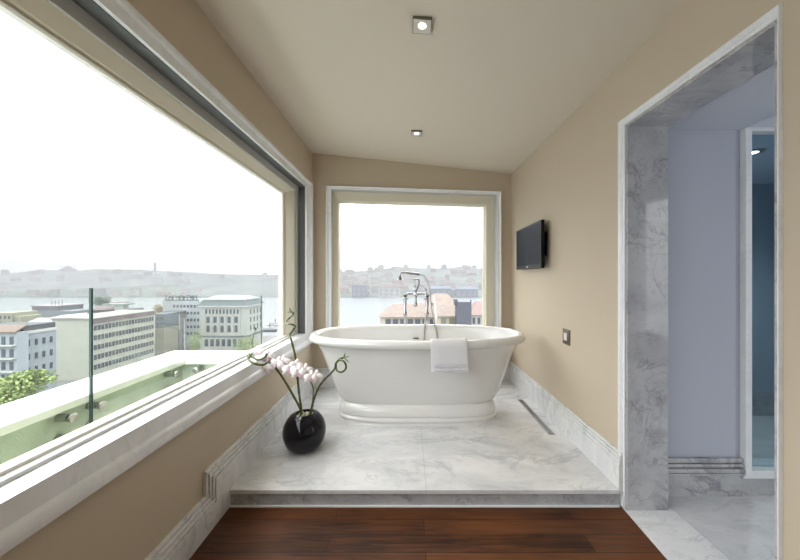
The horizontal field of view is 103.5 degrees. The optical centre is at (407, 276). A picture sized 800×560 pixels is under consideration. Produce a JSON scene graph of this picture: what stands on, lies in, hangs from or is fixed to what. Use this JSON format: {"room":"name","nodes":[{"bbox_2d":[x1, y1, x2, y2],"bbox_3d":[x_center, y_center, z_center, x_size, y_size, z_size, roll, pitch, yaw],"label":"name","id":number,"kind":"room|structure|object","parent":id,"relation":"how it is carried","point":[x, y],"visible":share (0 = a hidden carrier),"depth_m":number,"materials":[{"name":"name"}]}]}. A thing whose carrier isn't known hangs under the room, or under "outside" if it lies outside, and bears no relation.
{"room":"bathroom","nodes":[
{"label":"bathroom","id":0,"kind":"room"},
{"bbox_2d":[0,0,311,559],"bbox_3d":[-1.050,0.127,0.195,0.220,2.686,6.390,0,0,0],"label":"wall","id":1,"kind":"structure","parent":0,"point":[128,517],"depth_m":1.30,"materials":[{"name":"beige paint"}]},
{"bbox_2d":[0,0,312,556],"bbox_3d":[-0.999,-0.135,0.134,0.183,1.536,5.821,0,0,0],"label":"window","id":2,"kind":"structure","parent":1,"relation":"in","point":[112,39],"depth_m":1.18,"materials":[{"name":"stone"}]},
{"bbox_2d":[145,370,314,559],"bbox_3d":[-0.923,1.032,0.095,0.034,0.275,6.190,0,0,0],"label":"baseboard","id":3,"kind":"structure","parent":1,"relation":"attached to","point":[223,473],"depth_m":1.54,"materials":[{"name":"stone"}]},
{"bbox_2d":[312,153,510,367],"bbox_3d":[0.064,0.127,3.324,2.050,2.686,0.220,0,0,-7],"label":"wall","id":4,"kind":"structure","parent":0,"point":[335,170],"depth_m":3.18,"materials":[{"name":"beige paint"}]},
{"bbox_2d":[314,361,510,387],"bbox_3d":[0.080,0.988,3.198,2.050,0.185,0.034,0,0,-7],"label":"baseboard","id":5,"kind":"structure","parent":4,"relation":"attached to","point":[328,382],"depth_m":3.08,"materials":[{"name":"stone"}]},
{"bbox_2d":[326,185,501,327],"bbox_3d":[0.077,-0.077,3.279,1.805,1.646,0.193,0,0,-7],"label":"window","id":6,"kind":"structure","parent":4,"relation":"in","point":[490,202],"depth_m":3.28,"materials":[{"name":"wood"}]},
{"bbox_2d":[189,506,666,559],"bbox_3d":[0.075,1.320,-0.686,2.030,0.300,4.627,0,0,0],"label":"floor","id":7,"kind":"structure","parent":0,"point":[242,533],"depth_m":1.44,"materials":[{"name":"brown wood"}]},
{"bbox_2d":[229,380,622,506],"bbox_3d":[0.077,1.175,2.469,2.035,0.190,1.743,0,0,0],"label":"platform","id":8,"kind":"object","parent":7,"relation":"on","point":[509,460],"visible":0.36,"depth_m":1.77,"materials":[{"name":"white stone"}]},
{"bbox_2d":[282,409,325,453],"bbox_3d":[-0.652,0.968,1.985,0.262,0.225,0.262,0,0,0],"label":"vase","id":9,"kind":"object","parent":8,"relation":"on","point":[303,434],"visible":0.88,"depth_m":1.89,"materials":[{"name":"black ceramic"}]},
{"bbox_2d":[247,352,300,415],"bbox_3d":[-0.806,0.694,1.923,0.320,0.503,0.140,0,0,-25],"label":"bamboo","id":10,"kind":"object","parent":9,"relation":"in","point":[249,355],"visible":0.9,"depth_m":1.93,"materials":[{"name":"green plant"}]},
{"bbox_2d":[250,327,322,414],"bbox_3d":[-0.758,0.629,1.934,0.459,0.634,0.134,0,0,11],"label":"orchid","id":11,"kind":"object","parent":9,"relation":"in","point":[296,368],"visible":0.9,"depth_m":1.91,"materials":[{"name":"white plant"}]},
{"bbox_2d":[285,308,302,415],"bbox_3d":[-0.737,0.566,1.967,0.140,0.758,0.108,0,0,25],"label":"bamboo","id":12,"kind":"object","parent":9,"relation":"in","point":[286,323],"visible":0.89,"depth_m":1.98,"materials":[{"name":"green plant"}]},
{"bbox_2d":[311,354,349,413],"bbox_3d":[-0.492,0.708,1.998,0.281,0.477,0.112,0,0,15],"label":"bamboo","id":13,"kind":"object","parent":9,"relation":"in","point":[344,357],"visible":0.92,"depth_m":1.98,"materials":[{"name":"green plant"}]},
{"bbox_2d":[309,324,525,425],"bbox_3d":[0.075,0.760,2.555,1.726,0.640,0.851,0,0,0],"label":"bathtub","id":14,"kind":"object","parent":8,"relation":"on","point":[388,379],"visible":0.98,"depth_m":2.30,"materials":[{"name":"white ceramic"}]},
{"bbox_2d":[430,338,467,372],"bbox_3d":[0.280,0.538,2.176,0.259,0.226,0.110,0,0,-4],"label":"towel","id":15,"kind":"object","parent":14,"relation":"on","point":[450,354],"visible":0.98,"depth_m":2.14,"materials":[{"name":"white fabric"}]},
{"bbox_2d":[397,271,437,340],"bbox_3d":[0.088,0.513,2.937,0.381,1.135,0.222,0,0,0],"label":"faucet","id":16,"kind":"object","parent":8,"relation":"on","point":[415,293],"visible":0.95,"depth_m":2.99,"materials":[{"name":"silver metal"}]},
{"bbox_2d":[518,399,554,434],"bbox_3d":[0.987,1.079,2.465,0.040,0.003,0.610,0,0,0],"label":"floor drain","id":17,"kind":"object","parent":8,"relation":"on","point":[548,430],"visible":1,"depth_m":2.40,"materials":[{"name":"silver metal"}]},
{"bbox_2d":[194,0,684,173],"bbox_3d":[0.070,-1.215,0.245,2.459,0.271,6.790,0,0,0],"label":"ceiling","id":18,"kind":"structure","parent":0,"point":[491,81],"depth_m":1.71,"materials":[{"name":"beige paint"}]},
{"bbox_2d":[411,130,421,136],"bbox_3d":[0.068,-1.148,2.518,0.087,0.018,0.086,0,0,0],"label":"recessed light","id":19,"kind":"object","parent":18,"relation":"in","point":[418,133],"visible":1,"depth_m":2.51,"materials":[{"name":"silver metal"}]},
{"bbox_2d":[412,16,431,34],"bbox_3d":[0.064,-1.149,1.438,0.087,0.018,0.086,0,0,0],"label":"recessed light","id":20,"kind":"object","parent":18,"relation":"in","point":[421,24],"visible":1,"depth_m":1.43,"materials":[{"name":"silver metal"}]},
{"bbox_2d":[511,0,799,559],"bbox_3d":[1.197,0.189,0.170,0.204,2.562,6.340,0,0,0],"label":"wall","id":21,"kind":"structure","parent":0,"point":[569,182],"depth_m":1.76,"materials":[{"name":"beige paint"}]},
{"bbox_2d":[516,219,546,269],"bbox_3d":[1.056,-0.256,2.720,0.077,0.371,0.621,0,0,0],"label":"television","id":22,"kind":"object","parent":21,"relation":"attached to","point":[531,240],"visible":1,"depth_m":2.61,"materials":[{"name":"black plastic"}]},
{"bbox_2d":[510,362,622,488],"bbox_3d":[1.083,0.988,2.470,0.024,0.185,1.740,0,0,0],"label":"baseboard","id":23,"kind":"structure","parent":21,"relation":"attached to","point":[603,454],"depth_m":2.02,"materials":[{"name":"stone"}]},
{"bbox_2d":[563,328,569,345],"bbox_3d":[1.089,0.412,2.172,0.012,0.104,0.094,0,0,0],"label":"wall switch","id":24,"kind":"object","parent":21,"relation":"attached to","point":[566,333],"visible":1,"depth_m":2.16,"materials":[{"name":"silver metal"}]},
{"bbox_2d":[618,2,782,559],"bbox_3d":[1.197,0.184,1.263,0.264,1.972,0.766,0,0,0],"label":"door frame","id":25,"kind":"structure","parent":21,"relation":"in","point":[673,536],"depth_m":1.57,"materials":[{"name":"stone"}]},
{"bbox_2d":[668,130,739,456],"bbox_3d":[1.543,0.020,1.740,0.488,2.300,0.100,0,0,0],"label":"wall","id":26,"kind":"structure","parent":0,"point":[704,165],"depth_m":1.69,"materials":[{"name":"grey paint"}]},
{"bbox_2d":[668,457,745,495],"bbox_3d":[1.540,1.067,1.675,0.482,0.206,0.030,0,0,0],"label":"baseboard","id":27,"kind":"structure","parent":26,"relation":"attached to","point":[687,476],"depth_m":1.68,"materials":[{"name":"grey stone"}]},
{"bbox_2d":[740,127,773,475],"bbox_3d":[2.071,0.126,1.730,0.579,1.852,0.140,0,0,0],"label":"trim","id":28,"kind":"structure","parent":26,"relation":"attached to","point":[746,133],"depth_m":1.67,"materials":[{"name":"stone"}]},
{"bbox_2d":[668,416,773,559],"bbox_3d":[2.200,1.319,0.735,1.801,0.302,3.870,0,0,0],"label":"floor","id":29,"kind":"structure","parent":0,"point":[740,527],"depth_m":1.54,"materials":[{"name":"stone"}]},
{"bbox_2d":[742,458,773,494],"bbox_3d":[2.074,1.103,1.738,0.573,0.135,0.124,0,0,0],"label":"shower curb","id":30,"kind":"object","parent":29,"relation":"on","point":[761,482],"visible":0.43,"depth_m":1.69,"materials":[{"name":"grey stone"}]},
{"bbox_2d":[668,65,773,129],"bbox_3d":[1.543,-0.830,0.245,0.488,0.080,2.890,0,0,0],"label":"ceiling","id":31,"kind":"structure","parent":0,"point":[751,102],"depth_m":1.49,"materials":[{"name":"white paint"}]},
{"bbox_2d":[748,115,773,137],"bbox_3d":[2.443,-0.960,1.740,1.313,0.340,0.100,0,0,0],"label":"lintel","id":32,"kind":"object","parent":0,"point":[769,122],"visible":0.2,"depth_m":1.69,"materials":[{"name":"white paint"}]},
{"bbox_2d":[752,184,773,390],"bbox_3d":[2.443,0.090,2.720,1.313,2.360,0.100,0,0,0],"label":"wall","id":33,"kind":"structure","parent":0,"point":[762,194],"depth_m":2.67,"materials":[{"name":"blue paint"}]},
{"bbox_2d":[752,391,773,415],"bbox_3d":[2.443,1.070,2.661,1.313,0.200,0.018,0,0,0],"label":"baseboard","id":34,"kind":"structure","parent":33,"relation":"attached to","point":[762,401],"depth_m":2.65,"materials":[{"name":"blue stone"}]},
{"bbox_2d":[752,138,773,183],"bbox_3d":[2.443,-0.840,2.230,1.313,0.100,0.880,0,0,0],"label":"ceiling","id":35,"kind":"structure","parent":0,"point":[762,163],"depth_m":2.17,"materials":[{"name":"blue paint"}]},
{"bbox_2d":[752,148,765,154],"bbox_3d":[2.172,-0.784,1.983,0.110,0.011,0.110,0,0,0],"label":"recessed light","id":36,"kind":"object","parent":35,"relation":"in","point":[758,150],"visible":0.57,"depth_m":1.95,"materials":[{"name":"silver metal"}]},
{"bbox_3d":[-1.630,1.595,-0.200,0.940,0.150,5.600,0,0,0],"label":"floor","id":37,"kind":"structure","parent":0,"visible":0},
{"bbox_2d":[0,351,245,464],"bbox_3d":[-1.650,1.119,-0.070,0.960,0.901,5.860,0,0,0],"label":"parapet","id":38,"kind":"object","parent":37,"relation":"on","point":[27,424],"visible":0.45,"depth_m":1.87,"materials":[{"name":"white concrete"}]},
{"bbox_2d":[54,288,91,439],"bbox_3d":[-1.814,0.516,0.588,0.092,0.908,2.376,0,0,0],"label":"glass panel","id":39,"kind":"object","parent":38,"relation":"attached to","point":[71,418],"visible":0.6,"depth_m":1.77,"materials":[{"name":"teal"}]},
{"bbox_2d":[85,288,179,424],"bbox_3d":[-1.814,0.516,2.141,0.092,0.908,0.718,0,0,0],"label":"glass panel","id":40,"kind":"object","parent":38,"relation":"attached to","point":[102,405],"visible":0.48,"depth_m":1.82,"materials":[{"name":"teal"}]},
{"bbox_2d":[192,296,261,373],"bbox_3d":[-1.470,0.560,2.560,0.581,0.820,0.092,0,0,0],"label":"glass panel","id":41,"kind":"object","parent":38,"relation":"attached to","point":[195,370],"visible":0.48,"depth_m":2.54,"materials":[{"name":"teal"}]},
{"label":"outside","id":42,"kind":"structure","parent":0,"visible":0},
{"bbox_2d":[0,297,481,335],"bbox_3d":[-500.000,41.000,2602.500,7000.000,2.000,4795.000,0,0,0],"label":"water","id":43,"kind":"structure","parent":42,"point":[353,311],"depth_m":458.24,"materials":[{"name":"grey liquid"}]},
{"bbox_2d":[263,324,277,331],"bbox_3d":[-102.752,37.200,231.193,14.560,5.600,4.800,0,0,0],"label":"boat","id":44,"kind":"object","parent":43,"relation":"on","point":[266,329],"visible":0.83,"depth_m":229.47,"materials":[{"name":"grey paint"}]},
{"bbox_2d":[267,319,278,325],"bbox_3d":[-109.388,37.200,257.143,12.320,5.600,4.800,0,0,0],"label":"boat","id":45,"kind":"object","parent":43,"relation":"on","point":[275,323],"visible":0.86,"depth_m":255.43,"materials":[{"name":"grey paint"}]},
{"bbox_2d":[429,286,451,297],"bbox_3d":[63.486,28.793,614.500,44.324,22.414,19.000,0,0,0],"label":"waterfront building","id":46,"kind":"structure","parent":43,"relation":"on","point":[433,289],"depth_m":606.04,"materials":[{"name":"grey"}]},
{"bbox_2d":[455,287,478,297],"bbox_3d":[114.067,29.333,617.500,44.533,21.333,19.000,0,0,0],"label":"waterfront building","id":47,"kind":"structure","parent":43,"relation":"on","point":[460,292],"depth_m":609.00,"materials":[{"name":"grey"}]},
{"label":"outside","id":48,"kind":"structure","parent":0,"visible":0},
{"bbox_2d":[56,336,278,387],"bbox_3d":[-80.000,40.900,112.000,680.000,3.000,200.000,0,0,0],"label":"ground","id":49,"kind":"structure","parent":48,"point":[59,383],"depth_m":168.87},
{"bbox_2d":[0,325,28,396],"bbox_3d":[-101.450,25.381,73.400,23.100,28.038,3.600,0,0,0],"label":"house","id":50,"kind":"structure","parent":49,"relation":"on","point":[14,343],"depth_m":72.59,"materials":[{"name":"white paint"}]},
{"bbox_2d":[0,311,41,322],"bbox_3d":[-178.511,27.700,144.940,10.978,23.400,10.120,0,0,0],"label":"house","id":51,"kind":"structure","parent":49,"relation":"on","point":[13,316],"depth_m":141.96,"materials":[{"name":"yellow paint"}]},
{"bbox_2d":[0,322,56,395],"bbox_3d":[-98.000,25.576,78.925,12.400,27.648,7.150,0,0,0],"label":"house","id":52,"kind":"structure","parent":49,"relation":"on","point":[42,335],"depth_m":79.51,"materials":[{"name":"grey paint"}]},
{"bbox_2d":[0,368,58,404],"bbox_3d":[-70.052,27.987,55.038,8.813,22.854,12.099,0,0,39],"label":"tree","id":53,"kind":"object","parent":49,"relation":"on","point":[23,383],"visible":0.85,"depth_m":55.73,"materials":[{"name":"green plant"}]},
{"bbox_2d":[29,318,48,321],"bbox_3d":[-144.762,27.995,125.500,12.667,22.810,13.000,0,0,0],"label":"house","id":54,"kind":"structure","parent":49,"relation":"on","point":[37,319],"depth_m":125.80,"materials":[{"name":"grey"}]},
{"bbox_2d":[30,300,88,317],"bbox_3d":[-208.484,26.663,192.200,26.683,25.475,16.400,0,0,0],"label":"warehouse","id":55,"kind":"structure","parent":49,"relation":"on","point":[47,310],"depth_m":185.01,"materials":[{"name":"grey paint"}]},
{"bbox_2d":[48,313,86,321],"bbox_3d":[-170.114,28.729,160.000,22.629,21.343,16.000,0,0,0],"label":"shed","id":56,"kind":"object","parent":49,"relation":"on","point":[78,313],"visible":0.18,"depth_m":158.79,"materials":[{"name":"grey"}]},
{"bbox_2d":[88,296,112,306],"bbox_3d":[-180.519,25.108,184.857,8.879,28.600,8.893,0,0,0],"label":"tree","id":57,"kind":"object","parent":49,"relation":"on","point":[99,300],"visible":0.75,"depth_m":184.51,"materials":[{"name":"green plant"}]},
{"bbox_2d":[49,310,155,379],"bbox_3d":[-128.150,27.495,135.000,16.100,23.810,30.800,0,0,0],"label":"office block","id":58,"kind":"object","parent":49,"relation":"on","point":[121,338],"visible":0.99,"depth_m":125.55,"materials":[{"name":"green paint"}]},
{"bbox_2d":[88,301,143,312],"bbox_3d":[-159.953,26.536,174.500,23.173,25.729,19.000,0,0,0],"label":"house","id":59,"kind":"structure","parent":49,"relation":"on","point":[113,306],"depth_m":169.36,"materials":[{"name":"grey paint"}]},
{"bbox_2d":[152,304,162,312],"bbox_3d":[-144.368,27.423,181.910,6.777,23.962,6.941,0,0,0],"label":"tree","id":60,"kind":"object","parent":49,"relation":"on","point":[157,307],"visible":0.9,"depth_m":181.26,"materials":[{"name":"green plant"}]},
{"bbox_2d":[155,312,178,355],"bbox_3d":[-124.644,28.979,162.940,4.514,20.841,10.120,0,0,0],"label":"house","id":61,"kind":"structure","parent":49,"relation":"on","point":[167,323],"depth_m":159.65,"materials":[{"name":"grey paint"}]},
{"bbox_2d":[164,311,185,349],"bbox_3d":[-126.905,28.992,171.750,8.029,20.816,5.500,0,0,0],"label":"house","id":62,"kind":"structure","parent":49,"relation":"on","point":[181,313],"depth_m":171.61,"materials":[{"name":"grey paint"}]},
{"bbox_2d":[163,295,201,347],"bbox_3d":[-127.639,24.766,182.440,24.722,29.268,15.120,0,0,0],"label":"office block","id":63,"kind":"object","parent":49,"relation":"on","point":[190,306],"visible":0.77,"depth_m":174.99,"materials":[{"name":"grey concrete"}]},
{"bbox_2d":[182,318,186,350],"bbox_3d":[-99.289,28.883,140.000,1.800,21.033,0.571,0,0,0],"label":"street lamp","id":64,"kind":"object","parent":49,"relation":"on","point":[182,318],"visible":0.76,"depth_m":139.82,"materials":[{"name":"grey metal"}]},
{"bbox_2d":[185,330,202,350],"bbox_3d":[-101.508,32.110,149.919,6.919,14.613,6.671,0,0,0],"label":"tree","id":65,"kind":"object","parent":49,"relation":"on","point":[194,341],"visible":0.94,"depth_m":149.13,"materials":[{"name":"green plant"}]},
{"bbox_2d":[198,295,264,349],"bbox_3d":[-99.571,24.895,179.250,26.965,29.009,20.100,0,0,0],"label":"historic building","id":66,"kind":"structure","parent":49,"relation":"on","point":[224,319],"depth_m":169.98,"materials":[{"name":"grey stone"}]},
{"bbox_2d":[231,336,258,350],"bbox_3d":[-81.459,34.727,157.991,11.697,9.518,11.517,0,0,0],"label":"tree","id":67,"kind":"object","parent":49,"relation":"on","point":[247,345],"visible":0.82,"depth_m":157.15,"materials":[{"name":"green plant"}]},
{"bbox_2d":[378,303,434,323],"bbox_3d":[0.029,21.682,48.650,8.629,35.436,7.700,0,0,0],"label":"house","id":68,"kind":"structure","parent":49,"relation":"on","point":[393,314],"depth_m":45.43,"materials":[{"name":"brown paint"}]},
{"bbox_2d":[423,294,450,306],"bbox_3d":[5.984,21.344,62.000,5.940,36.113,8.800,0,0,0],"label":"house","id":69,"kind":"structure","parent":49,"relation":"on","point":[433,295],"depth_m":60.33,"materials":[{"name":"brown paint"}]},
{"bbox_2d":[433,297,454,324],"bbox_3d":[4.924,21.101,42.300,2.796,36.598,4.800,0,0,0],"label":"house","id":70,"kind":"structure","parent":49,"relation":"on","point":[444,313],"depth_m":41.20,"materials":[{"name":"brown paint"}]},
{"bbox_2d":[453,299,470,324],"bbox_3d":[6.661,21.058,38.800,1.999,36.684,1.600,0,0,0],"label":"stair tower","id":71,"kind":"structure","parent":49,"relation":"on","point":[462,308],"depth_m":38.00,"materials":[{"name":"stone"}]},
{"bbox_2d":[471,301,481,325],"bbox_3d":[11.318,21.625,49.650,4.635,35.551,7.500,0,0,0],"label":"house","id":72,"kind":"structure","parent":49,"relation":"on","point":[476,307],"depth_m":46.30,"materials":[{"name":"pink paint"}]},
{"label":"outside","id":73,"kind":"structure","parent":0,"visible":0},
{"bbox_2d":[0,266,481,296],"bbox_3d":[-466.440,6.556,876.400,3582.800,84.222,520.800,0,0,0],"label":"hills","id":74,"kind":"structure","parent":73,"point":[211,285],"depth_m":811.74,"materials":[{"name":"grey"}]},
{"bbox_2d":[0,269,8,274],"bbox_3d":[-1239.245,-13.516,968.410,15.518,19.180,11.420,0,0,0],"label":"house","id":75,"kind":"structure","parent":74,"relation":"on","point":[2,272],"depth_m":963.26,"materials":[{"name":"grey"}]},
{"bbox_2d":[10,277,21,281],"bbox_3d":[-1043.971,6.170,838.942,17.070,14.206,12.884,0,0,0],"label":"house","id":76,"kind":"structure","parent":74,"relation":"on","point":[11,278],"depth_m":834.04,"materials":[{"name":"grey"}]},
{"bbox_2d":[27,289,40,295],"bbox_3d":[-747.972,32.134,629.662,16.692,16.428,10.964,0,0,0],"label":"house","id":77,"kind":"structure","parent":74,"relation":"on","point":[32,292],"depth_m":624.66,"materials":[{"name":"grey"}]},
{"bbox_2d":[29,277,41,280],"bbox_3d":[-990.637,5.651,837.761,24.405,11.519,10.521,0,0,0],"label":"house","id":78,"kind":"structure","parent":74,"relation":"on","point":[31,278],"depth_m":833.02,"materials":[{"name":"grey"}]},
{"bbox_2d":[36,269,44,273],"bbox_3d":[-1130.982,-15.408,969.123,13.130,17.282,12.845,0,0,0],"label":"house","id":79,"kind":"structure","parent":74,"relation":"on","point":[39,271],"depth_m":966.79,"materials":[{"name":"grey"}]},
{"bbox_2d":[37,291,49,295],"bbox_3d":[-725.314,34.100,630.962,19.772,12.523,13.563,0,0,0],"label":"house","id":80,"kind":"structure","parent":74,"relation":"on","point":[42,293],"depth_m":624.66,"materials":[{"name":"grey"}]},
{"bbox_2d":[50,288,60,295],"bbox_3d":[-704.369,31.389,628.763,13.218,17.970,9.166,0,0,0],"label":"house","id":81,"kind":"structure","parent":74,"relation":"on","point":[55,291],"depth_m":625.12,"materials":[{"name":"grey"}]},
{"bbox_2d":[56,275,64,281],"bbox_3d":[-923.859,3.376,837.542,12.828,19.010,10.083,0,0,0],"label":"house","id":82,"kind":"structure","parent":74,"relation":"on","point":[59,278],"depth_m":833.02,"materials":[{"name":"grey"}]},
{"bbox_2d":[59,265,76,271],"bbox_3d":[-1122.540,-29.305,1040.000,41.600,30.324,28.000,0,0,0],"label":"mosque","id":83,"kind":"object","parent":74,"relation":"on","point":[66,268],"visible":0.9,"depth_m":1031.66,"materials":[{"name":"grey stone"}]},
{"bbox_2d":[75,290,88,295],"bbox_3d":[-651.709,32.972,630.506,17.475,14.876,12.651,0,0,0],"label":"house","id":84,"kind":"structure","parent":74,"relation":"on","point":[79,292],"depth_m":624.66,"materials":[{"name":"grey"}]},
{"bbox_2d":[93,287,105,295],"bbox_3d":[-619.025,30.442,630.912,17.676,19.983,13.464,0,0,0],"label":"house","id":85,"kind":"structure","parent":74,"relation":"on","point":[98,291],"depth_m":625.58,"materials":[{"name":"grey"}]},
{"bbox_2d":[99,276,111,280],"bbox_3d":[-805.784,5.648,839.010,25.811,16.178,13.021,0,0,0],"label":"house","id":86,"kind":"structure","parent":74,"relation":"on","point":[102,278],"depth_m":833.02,"materials":[{"name":"grey"}]},
{"bbox_2d":[112,269,122,273],"bbox_3d":[-894.308,-16.462,970.187,22.692,16.424,14.974,0,0,0],"label":"house","id":87,"kind":"structure","parent":74,"relation":"on","point":[114,271],"depth_m":963.26,"materials":[{"name":"grey"}]},
{"bbox_2d":[130,271,140,274],"bbox_3d":[-837.548,-12.694,969.615,24.381,12.433,13.830,0,0,0],"label":"house","id":88,"kind":"structure","parent":74,"relation":"on","point":[131,272],"depth_m":963.26,"materials":[{"name":"grey"}]},
{"bbox_2d":[131,287,141,295],"bbox_3d":[-552.537,30.352,641.713,17.061,18.237,9.025,0,0,0],"label":"house","id":89,"kind":"structure","parent":74,"relation":"on","point":[136,291],"depth_m":637.76,"materials":[{"name":"grey"}]},
{"bbox_2d":[143,271,152,274],"bbox_3d":[-799.164,-11.278,968.304,20.401,13.216,11.208,0,0,0],"label":"house","id":90,"kind":"structure","parent":74,"relation":"on","point":[145,272],"depth_m":963.26,"materials":[{"name":"grey"}]},
{"bbox_2d":[156,291,170,295],"bbox_3d":[-488.584,33.863,630.778,21.545,13.236,13.196,0,0,0],"label":"house","id":91,"kind":"structure","parent":74,"relation":"on","point":[159,293],"depth_m":624.66,"materials":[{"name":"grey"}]},
{"bbox_2d":[181,288,189,295],"bbox_3d":[-454.394,31.040,643.739,11.473,16.973,13.078,0,0,0],"label":"house","id":92,"kind":"structure","parent":74,"relation":"on","point":[185,291],"depth_m":637.76,"materials":[{"name":"grey"}]},
{"bbox_2d":[193,288,201,295],"bbox_3d":[-420.289,31.494,629.636,11.594,17.994,10.911,0,0,0],"label":"house","id":93,"kind":"structure","parent":74,"relation":"on","point":[197,291],"depth_m":624.66,"materials":[{"name":"grey"}]},
{"bbox_2d":[262,272,267,277],"bbox_3d":[-439.591,-4.266,969.351,12.343,19.822,13.303,0,0,0],"label":"house","id":94,"kind":"structure","parent":74,"relation":"on","point":[264,275],"depth_m":963.26,"materials":[{"name":"grey"}]},
{"bbox_2d":[340,287,348,292],"bbox_3d":[-136.010,28.704,664.854,22.217,16.080,11.177,0,0,0],"label":"house","id":95,"kind":"structure","parent":74,"relation":"on","point":[342,289],"depth_m":659.78,"materials":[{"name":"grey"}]},
{"bbox_2d":[342,280,351,286],"bbox_3d":[-145.922,16.653,752.318,22.871,18.944,11.631,0,0,0],"label":"house","id":96,"kind":"structure","parent":74,"relation":"on","point":[348,283],"depth_m":747.08,"materials":[{"name":"grey"}]},
{"bbox_2d":[350,278,358,284],"bbox_3d":[-134.486,11.056,791.027,22.388,18.814,9.135,0,0,0],"label":"house","id":97,"kind":"structure","parent":74,"relation":"on","point":[353,280],"depth_m":786.96,"materials":[{"name":"grey"}]},
{"bbox_2d":[352,285,366,297],"bbox_3d":[-94.267,27.695,614.900,26.933,24.609,18.200,0,0,0],"label":"waterfront building","id":98,"kind":"structure","parent":74,"relation":"on","point":[358,291],"depth_m":606.04,"materials":[{"name":"grey"}]},
{"bbox_2d":[357,274,366,280],"bbox_3d":[-123.523,2.809,845.997,24.890,19.082,12.458,0,0,0],"label":"house","id":99,"kind":"structure","parent":74,"relation":"on","point":[360,277],"depth_m":840.17,"materials":[{"name":"grey"}]},
{"bbox_2d":[371,277,378,283],"bbox_3d":[-82.720,9.023,794.030,20.386,18.987,13.896,0,0,0],"label":"house","id":100,"kind":"structure","parent":74,"relation":"on","point":[374,280],"depth_m":787.53,"materials":[{"name":"grey"}]},
{"bbox_2d":[372,285,377,292],"bbox_3d":[-68.233,25.988,674.266,18.756,18.089,11.291,0,0,0],"label":"house","id":101,"kind":"structure","parent":74,"relation":"on","point":[374,287],"depth_m":669.19,"materials":[{"name":"grey"}]},
{"bbox_2d":[384,273,392,276],"bbox_3d":[-55.113,-5.896,894.153,25.338,13.550,13.845,0,0,0],"label":"house","id":102,"kind":"structure","parent":74,"relation":"on","point":[385,274],"depth_m":887.83,"materials":[{"name":"grey"}]},
{"bbox_2d":[378,284,399,297],"bbox_3d":[-36.673,26.901,616.500,44.464,26.198,19.000,0,0,0],"label":"waterfront building","id":103,"kind":"structure","parent":74,"relation":"on","point":[384,290],"depth_m":607.96,"materials":[{"name":"grey"}]},
{"bbox_2d":[393,279,402,284],"bbox_3d":[-23.868,15.041,740.868,25.582,18.967,10.685,0,0,0],"label":"house","id":104,"kind":"structure","parent":74,"relation":"on","point":[400,282],"depth_m":736.03,"materials":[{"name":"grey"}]},
{"bbox_2d":[400,285,408,289],"bbox_3d":[-9.269,24.138,700.494,22.812,13.180,9.033,0,0,0],"label":"house","id":105,"kind":"structure","parent":74,"relation":"on","point":[402,287],"depth_m":696.52,"materials":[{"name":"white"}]},
{"bbox_2d":[404,278,411,282],"bbox_3d":[0.045,9.262,790.863,21.470,15.364,10.922,0,0,0],"label":"house","id":106,"kind":"structure","parent":74,"relation":"on","point":[409,280],"depth_m":786.00,"materials":[{"name":"grey"}]},
{"bbox_2d":[416,284,422,292],"bbox_3d":[22.169,25.584,671.669,19.015,19.356,12.891,0,0,0],"label":"house","id":107,"kind":"structure","parent":74,"relation":"on","point":[420,288],"depth_m":665.76,"materials":[{"name":"grey"}]},
{"bbox_2d":[426,279,435,285],"bbox_3d":[53.983,15.123,745.270,23.467,19.518,11.556,0,0,0],"label":"house","id":108,"kind":"structure","parent":74,"relation":"on","point":[431,281],"depth_m":740.00,"materials":[{"name":"grey"}]},
{"bbox_2d":[445,282,454,287],"bbox_3d":[95.278,20.569,713.916,20.861,18.391,14.100,0,0,0],"label":"house","id":109,"kind":"structure","parent":74,"relation":"on","point":[451,284],"depth_m":707.32,"materials":[{"name":"grey"}]},
{"bbox_2d":[450,269,456,273],"bbox_3d":[136.270,-15.755,937.033,21.091,17.332,12.793,0,0,0],"label":"house","id":110,"kind":"structure","parent":74,"relation":"on","point":[452,271],"depth_m":931.12,"materials":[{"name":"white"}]},
{"bbox_2d":[467,283,476,286],"bbox_3d":[142.443,21.917,701.268,20.799,18.304,13.247,0,0,0],"label":"house","id":111,"kind":"structure","parent":74,"relation":"on","point":[468,284],"depth_m":695.16,"materials":[{"name":"grey"}]},
{"bbox_2d":[469,267,476,271],"bbox_3d":[193.906,-21.674,943.765,22.477,16.753,12.073,0,0,0],"label":"house","id":112,"kind":"structure","parent":74,"relation":"on","point":[471,269],"depth_m":938.19,"materials":[{"name":"grey"}]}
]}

